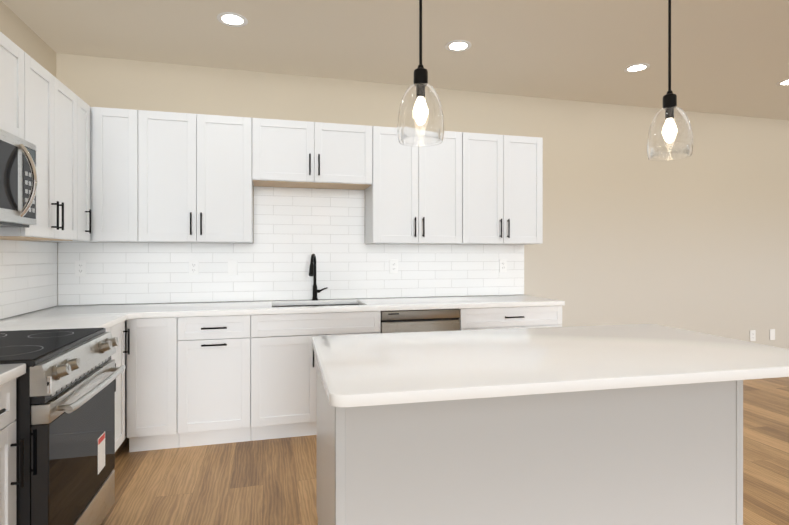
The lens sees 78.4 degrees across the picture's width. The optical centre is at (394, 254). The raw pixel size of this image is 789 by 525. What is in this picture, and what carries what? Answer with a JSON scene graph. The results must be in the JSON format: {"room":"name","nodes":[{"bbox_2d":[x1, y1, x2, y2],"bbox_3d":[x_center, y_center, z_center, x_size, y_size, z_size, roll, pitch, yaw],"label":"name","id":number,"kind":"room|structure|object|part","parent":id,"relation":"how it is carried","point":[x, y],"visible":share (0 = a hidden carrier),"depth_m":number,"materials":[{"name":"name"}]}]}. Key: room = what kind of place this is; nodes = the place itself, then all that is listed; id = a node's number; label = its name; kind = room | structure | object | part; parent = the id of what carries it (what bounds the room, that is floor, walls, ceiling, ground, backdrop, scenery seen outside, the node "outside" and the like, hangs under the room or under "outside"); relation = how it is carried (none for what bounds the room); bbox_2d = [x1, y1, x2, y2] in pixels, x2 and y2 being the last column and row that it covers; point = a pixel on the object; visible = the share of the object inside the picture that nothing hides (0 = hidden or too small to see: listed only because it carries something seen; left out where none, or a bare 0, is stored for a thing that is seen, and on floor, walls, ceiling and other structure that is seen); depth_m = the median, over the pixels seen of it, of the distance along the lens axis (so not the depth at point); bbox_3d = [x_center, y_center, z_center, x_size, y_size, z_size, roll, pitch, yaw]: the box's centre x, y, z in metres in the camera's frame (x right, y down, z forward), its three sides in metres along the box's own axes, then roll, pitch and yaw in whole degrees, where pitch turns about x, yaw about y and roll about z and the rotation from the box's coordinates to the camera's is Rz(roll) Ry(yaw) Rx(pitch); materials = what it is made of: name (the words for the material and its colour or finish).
{"room":"kitchen","nodes":[
{"label":"kitchen","id":0,"kind":"room"},
{"bbox_2d":[0,0,55,242],"bbox_3d":[-1.612,-0.087,0.106,0.100,2.740,7.000,0,0,-15],"label":"wall","id":1,"kind":"structure","parent":0,"point":[18,31],"depth_m":3.07,"materials":[{"name":"paint"}]},
{"bbox_2d":[0,32,23,138],"bbox_3d":[-1.865,-0.776,1.983,0.356,0.457,0.760,0,0,-15],"label":"upper cabinet","id":2,"kind":"object","parent":1,"relation":"attached to","point":[11,87],"visible":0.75,"depth_m":2.28,"materials":[{"name":"white wood"}]},
{"bbox_2d":[0,129,37,227],"bbox_3d":[-1.821,-0.338,1.993,0.439,0.408,0.756,0,0,-15],"label":"microwave","id":3,"kind":"object","parent":2,"relation":"attached to","point":[18,180],"visible":1,"depth_m":2.21,"materials":[{"name":"silver metal"}]},
{"bbox_2d":[0,240,57,318],"bbox_3d":[-2.173,0.112,2.476,0.009,0.511,2.108,0,0,-15],"label":"backsplash","id":4,"kind":"structure","parent":1,"relation":"attached to","point":[28,276],"depth_m":3.06,"materials":[{"name":"tile"}]},
{"bbox_2d":[0,52,76,240],"bbox_3d":[-2.047,-0.546,2.680,0.356,0.918,0.676,0,0,-15],"label":"upper cabinet","id":5,"kind":"object","parent":1,"relation":"attached to","point":[50,116],"visible":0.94,"depth_m":2.68,"materials":[{"name":"white wood"}]},
{"bbox_2d":[47,96,147,242],"bbox_3d":[-2.082,-0.549,3.310,0.608,0.914,0.557,0,0,-15],"label":"upper cabinet","id":6,"kind":"object","parent":1,"relation":"attached to","point":[91,163],"depth_m":3.31,"materials":[{"name":"white wood"}]},
{"bbox_3d":[-2.016,-0.549,3.157,0.055,0.908,0.224,0,0,-15],"label":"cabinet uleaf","id":7,"kind":"part","parent":6,"relation":"part of","materials":[{"name":"white wood"}]},
{"bbox_3d":[-1.913,-0.549,3.321,0.276,0.908,0.019,0,0,-15],"label":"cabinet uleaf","id":8,"kind":"part","parent":6,"relation":"part of","materials":[{"name":"white wood"}]},
{"bbox_2d":[1,0,788,119],"bbox_3d":[2.790,-1.488,1.256,9.200,0.060,7.200,0,0,-15],"label":"ceiling","id":9,"kind":"structure","parent":0,"point":[729,57],"depth_m":3.33,"materials":[{"name":"beige paint"}]},
{"bbox_2d":[217,12,247,26],"bbox_3d":[-1.005,-1.457,3.003,0.184,0.004,0.184,0,0,-15],"label":"recessed light","id":10,"kind":"object","parent":9,"relation":"in","point":[232,19],"visible":1,"depth_m":3.00,"materials":[{"name":"white plastic"}]},
{"bbox_2d":[397,0,443,146],"bbox_3d":[0.097,-0.938,1.793,0.174,1.039,0.174,0,0,-15],"label":"pendant light","id":11,"kind":"object","parent":9,"relation":"hanging from","point":[420,123],"visible":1,"depth_m":1.74,"materials":[{"name":"clear glass"}]},
{"bbox_2d":[445,40,471,51],"bbox_3d":[0.446,-1.458,3.382,0.184,0.004,0.184,0,0,-15],"label":"recessed light","id":12,"kind":"object","parent":9,"relation":"in","point":[458,45],"visible":1,"depth_m":3.37,"materials":[{"name":"white plastic"}]},
{"bbox_2d":[624,63,649,72],"bbox_3d":[1.892,-1.458,3.781,0.184,0.004,0.184,0,0,-15],"label":"recessed light","id":13,"kind":"object","parent":9,"relation":"in","point":[639,67],"visible":1,"depth_m":3.78,"materials":[{"name":"white plastic"}]},
{"bbox_2d":[647,0,692,160],"bbox_3d":[1.181,-0.938,2.076,0.174,1.039,0.174,0,0,-15],"label":"pendant light","id":14,"kind":"object","parent":9,"relation":"hanging from","point":[670,135],"visible":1,"depth_m":2.03,"materials":[{"name":"clear glass"}]},
{"bbox_2d":[776,79,788,85],"bbox_3d":[3.342,-1.458,4.088,0.184,0.004,0.184,0,0,-15],"label":"recessed light","id":15,"kind":"object","parent":9,"relation":"in","point":[784,83],"visible":1,"depth_m":4.12,"materials":[{"name":"white plastic"}]},
{"bbox_2d":[56,53,788,348],"bbox_3d":[1.892,-0.091,4.692,9.200,2.740,0.100,0,0,-15],"label":"wall","id":16,"kind":"structure","parent":0,"point":[697,240],"depth_m":4.70,"materials":[{"name":"paint"}]},
{"bbox_2d":[138,110,252,242],"bbox_3d":[-1.445,-0.549,3.580,0.756,0.914,0.356,0,0,-15],"label":"upper cabinet","id":17,"kind":"object","parent":16,"relation":"attached to","point":[195,183],"visible":1,"depth_m":3.44,"materials":[{"name":"white wood"}]},
{"bbox_2d":[58,186,523,304],"bbox_3d":[-0.621,-0.089,3.976,3.746,0.910,0.009,0,0,-15],"label":"backsplash","id":18,"kind":"structure","parent":16,"relation":"attached to","point":[295,229],"depth_m":3.92,"materials":[{"name":"tile"}]},
{"bbox_2d":[75,261,85,275],"bbox_3d":[-2.290,0.100,3.531,0.072,0.116,0.007,0,0,-15],"label":"electrical outlet","id":19,"kind":"object","parent":18,"relation":"attached to","point":[80,268],"visible":1,"depth_m":3.53,"materials":[{"name":"white plastic"}]},
{"bbox_2d":[189,260,198,274],"bbox_3d":[-1.545,0.100,3.725,0.072,0.116,0.007,0,0,-15],"label":"electrical outlet","id":20,"kind":"object","parent":18,"relation":"attached to","point":[193,267],"visible":1,"depth_m":3.72,"materials":[{"name":"white plastic"}]},
{"bbox_2d":[228,260,237,274],"bbox_3d":[-1.269,0.100,3.796,0.072,0.116,0.010,0,0,-15],"label":"light switch","id":21,"kind":"object","parent":18,"relation":"attached to","point":[232,267],"visible":1,"depth_m":3.79,"materials":[{"name":"white plastic"}]},
{"bbox_2d":[390,260,397,272],"bbox_3d":[-0.007,0.099,4.128,0.072,0.116,0.007,0,0,-15],"label":"electrical outlet","id":22,"kind":"object","parent":18,"relation":"attached to","point":[393,266],"visible":1,"depth_m":4.13,"materials":[{"name":"white plastic"}]},
{"bbox_2d":[499,259,506,271],"bbox_3d":[0.985,0.099,4.387,0.072,0.116,0.007,0,0,-15],"label":"electrical outlet","id":23,"kind":"object","parent":18,"relation":"attached to","point":[502,265],"visible":1,"depth_m":4.38,"materials":[{"name":"white plastic"}]},
{"bbox_2d":[252,118,371,189],"bbox_3d":[-0.642,-0.776,3.790,0.900,0.461,0.356,0,0,-15],"label":"upper cabinet","id":24,"kind":"object","parent":16,"relation":"attached to","point":[297,154],"visible":1,"depth_m":3.65,"materials":[{"name":"white wood"}]},
{"bbox_2d":[365,126,461,243],"bbox_3d":[0.157,-0.550,3.999,0.748,0.914,0.356,0,0,-15],"label":"upper cabinet","id":25,"kind":"object","parent":16,"relation":"attached to","point":[413,194],"visible":0.94,"depth_m":3.86,"materials":[{"name":"white wood"}]},
{"bbox_2d":[461,132,542,244],"bbox_3d":[0.878,-0.550,4.188,0.738,0.914,0.356,0,0,-15],"label":"upper cabinet","id":26,"kind":"object","parent":16,"relation":"attached to","point":[502,189],"visible":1,"depth_m":4.04,"materials":[{"name":"white wood"}]},
{"bbox_2d":[750,330,755,340],"bbox_3d":[3.803,0.858,5.135,0.072,0.116,0.007,0,0,-15],"label":"electrical outlet","id":27,"kind":"object","parent":16,"relation":"attached to","point":[752,335],"visible":1,"depth_m":5.13,"materials":[{"name":"white plastic"}]},
{"bbox_2d":[770,329,774,339],"bbox_3d":[4.064,0.858,5.203,0.072,0.116,0.006,0,0,-15],"label":"electrical outlet","id":28,"kind":"object","parent":16,"relation":"attached to","point":[772,334],"visible":1,"depth_m":5.20,"materials":[{"name":"white plastic"}]},
{"bbox_2d":[101,377,788,524],"bbox_3d":[2.790,1.312,1.258,9.200,0.060,7.200,0,0,-15],"label":"floor","id":29,"kind":"structure","parent":0,"point":[266,482],"depth_m":2.77,"materials":[{"name":"brown wood"}]},
{"bbox_2d":[0,378,23,524],"bbox_3d":[-1.523,0.844,1.345,0.687,0.876,0.456,0,0,-15],"label":"base cabinet","id":30,"kind":"object","parent":29,"relation":"on","point":[8,445],"visible":0.88,"depth_m":1.60,"materials":[{"name":"white wood"}]},
{"bbox_2d":[0,328,125,524],"bbox_3d":[-1.609,0.820,1.955,0.794,0.923,0.754,0,0,-15],"label":"range","id":31,"kind":"object","parent":29,"relation":"on","point":[65,407],"visible":1,"depth_m":1.86,"materials":[{"name":"black metal"}]},
{"bbox_2d":[106,327,115,391],"bbox_3d":[-1.849,0.843,2.501,0.644,0.876,0.410,0,0,-15],"label":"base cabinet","id":32,"kind":"object","parent":29,"relation":"on","point":[108,330],"visible":0.02,"depth_m":2.74,"materials":[{"name":"white wood"}]},
{"bbox_2d":[111,321,129,451],"bbox_3d":[-1.937,0.842,2.838,0.644,0.876,0.278,0,0,-15],"label":"base cabinet","id":33,"kind":"object","parent":29,"relation":"on","point":[118,331],"visible":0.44,"depth_m":2.97,"materials":[{"name":"white wood"}]},
{"bbox_2d":[0,311,135,330],"bbox_3d":[-1.878,0.386,2.635,0.660,0.034,0.690,0,0,-15],"label":"countertop","id":34,"kind":"structure","parent":33,"relation":"on","point":[106,316],"depth_m":2.76,"materials":[{"name":"white stone"}]},
{"bbox_2d":[125,320,126,437],"bbox_3d":[-2.087,0.842,3.295,0.584,0.876,0.584,0,0,-15],"label":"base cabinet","id":35,"kind":"object","parent":29,"relation":"on","point":[126,379],"visible":0.04,"depth_m":3.16,"materials":[{"name":"white"}]},
{"bbox_2d":[127,317,178,451],"bbox_3d":[-1.635,0.842,3.401,0.298,0.876,0.608,0,0,-15],"label":"base cabinet","id":36,"kind":"object","parent":29,"relation":"on","point":[152,390],"visible":0.85,"depth_m":3.12,"materials":[{"name":"white wood"}]},
{"bbox_2d":[178,315,250,447],"bbox_3d":[-1.263,0.842,3.479,0.456,0.876,0.644,0,0,-15],"label":"base cabinet","id":37,"kind":"object","parent":29,"relation":"on","point":[214,379],"visible":1,"depth_m":3.21,"materials":[{"name":"white wood"}]},
{"bbox_2d":[251,311,380,440],"bbox_3d":[-0.606,0.842,3.651,0.900,0.876,0.644,0,0,-15],"label":"base cabinet","id":38,"kind":"object","parent":29,"relation":"on","point":[284,384],"visible":0.71,"depth_m":3.34,"materials":[{"name":"white wood"}]},
{"bbox_2d":[37,295,564,318],"bbox_3d":[-0.543,0.385,3.656,3.760,0.034,0.669,0,0,-15],"label":"countertop","id":39,"kind":"structure","parent":38,"relation":"on","point":[191,309],"depth_m":3.52,"materials":[{"name":"white stone"}]},
{"bbox_2d":[272,304,358,336],"bbox_3d":[-0.581,0.509,3.674,0.722,0.212,0.452,0,0,-15],"label":"sink","id":40,"kind":"object","parent":39,"relation":"in","point":[315,305],"visible":0.02,"depth_m":3.85,"materials":[{"name":"silver metal"}]},
{"bbox_2d":[309,254,327,299],"bbox_3d":[-0.606,0.179,3.837,0.163,0.376,0.228,0,0,-15],"label":"faucet","id":41,"kind":"object","parent":39,"relation":"on","point":[312,269],"visible":1,"depth_m":3.90,"materials":[{"name":"black metal"}]},
{"bbox_2d":[380,309,459,332],"bbox_3d":[0.125,0.844,3.851,0.608,0.872,0.602,0,0,-15],"label":"dishwasher","id":42,"kind":"object","parent":29,"relation":"on","point":[403,321],"visible":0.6,"depth_m":3.56,"materials":[{"name":"silver metal"}]},
{"bbox_2d":[459,305,561,329],"bbox_3d":[0.847,0.841,4.031,0.873,0.876,0.644,0,0,-15],"label":"base cabinet","id":43,"kind":"object","parent":29,"relation":"on","point":[507,317],"visible":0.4,"depth_m":3.75,"materials":[{"name":"white wood"}]},
{"bbox_2d":[317,363,742,524],"bbox_3d":[0.398,0.843,1.868,1.336,0.876,0.874,0,0,-13],"label":"kitchen island","id":44,"kind":"object","parent":29,"relation":"on","point":[663,455],"visible":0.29,"depth_m":1.44,"materials":[{"name":"white wood"}]},
{"bbox_2d":[312,324,788,407],"bbox_3d":[0.605,0.383,1.919,1.795,0.034,0.955,0,0,-13],"label":"island countertop","id":45,"kind":"structure","parent":44,"relation":"on","point":[358,370],"depth_m":1.66,"materials":[{"name":"white stone"}]},
{"bbox_3d":[-1.387,0.844,0.827,0.687,0.876,0.610,0,0,-15],"label":"cabinet","id":46,"kind":"object","parent":29,"relation":"on","visible":0},
{"bbox_2d":[0,363,25,385],"bbox_3d":[-1.450,0.387,1.046,0.685,0.034,1.076,0,0,-15],"label":"countertop","id":47,"kind":"structure","parent":46,"relation":"on","point":[9,372],"depth_m":1.57,"materials":[{"name":"white stone"}]}
]}

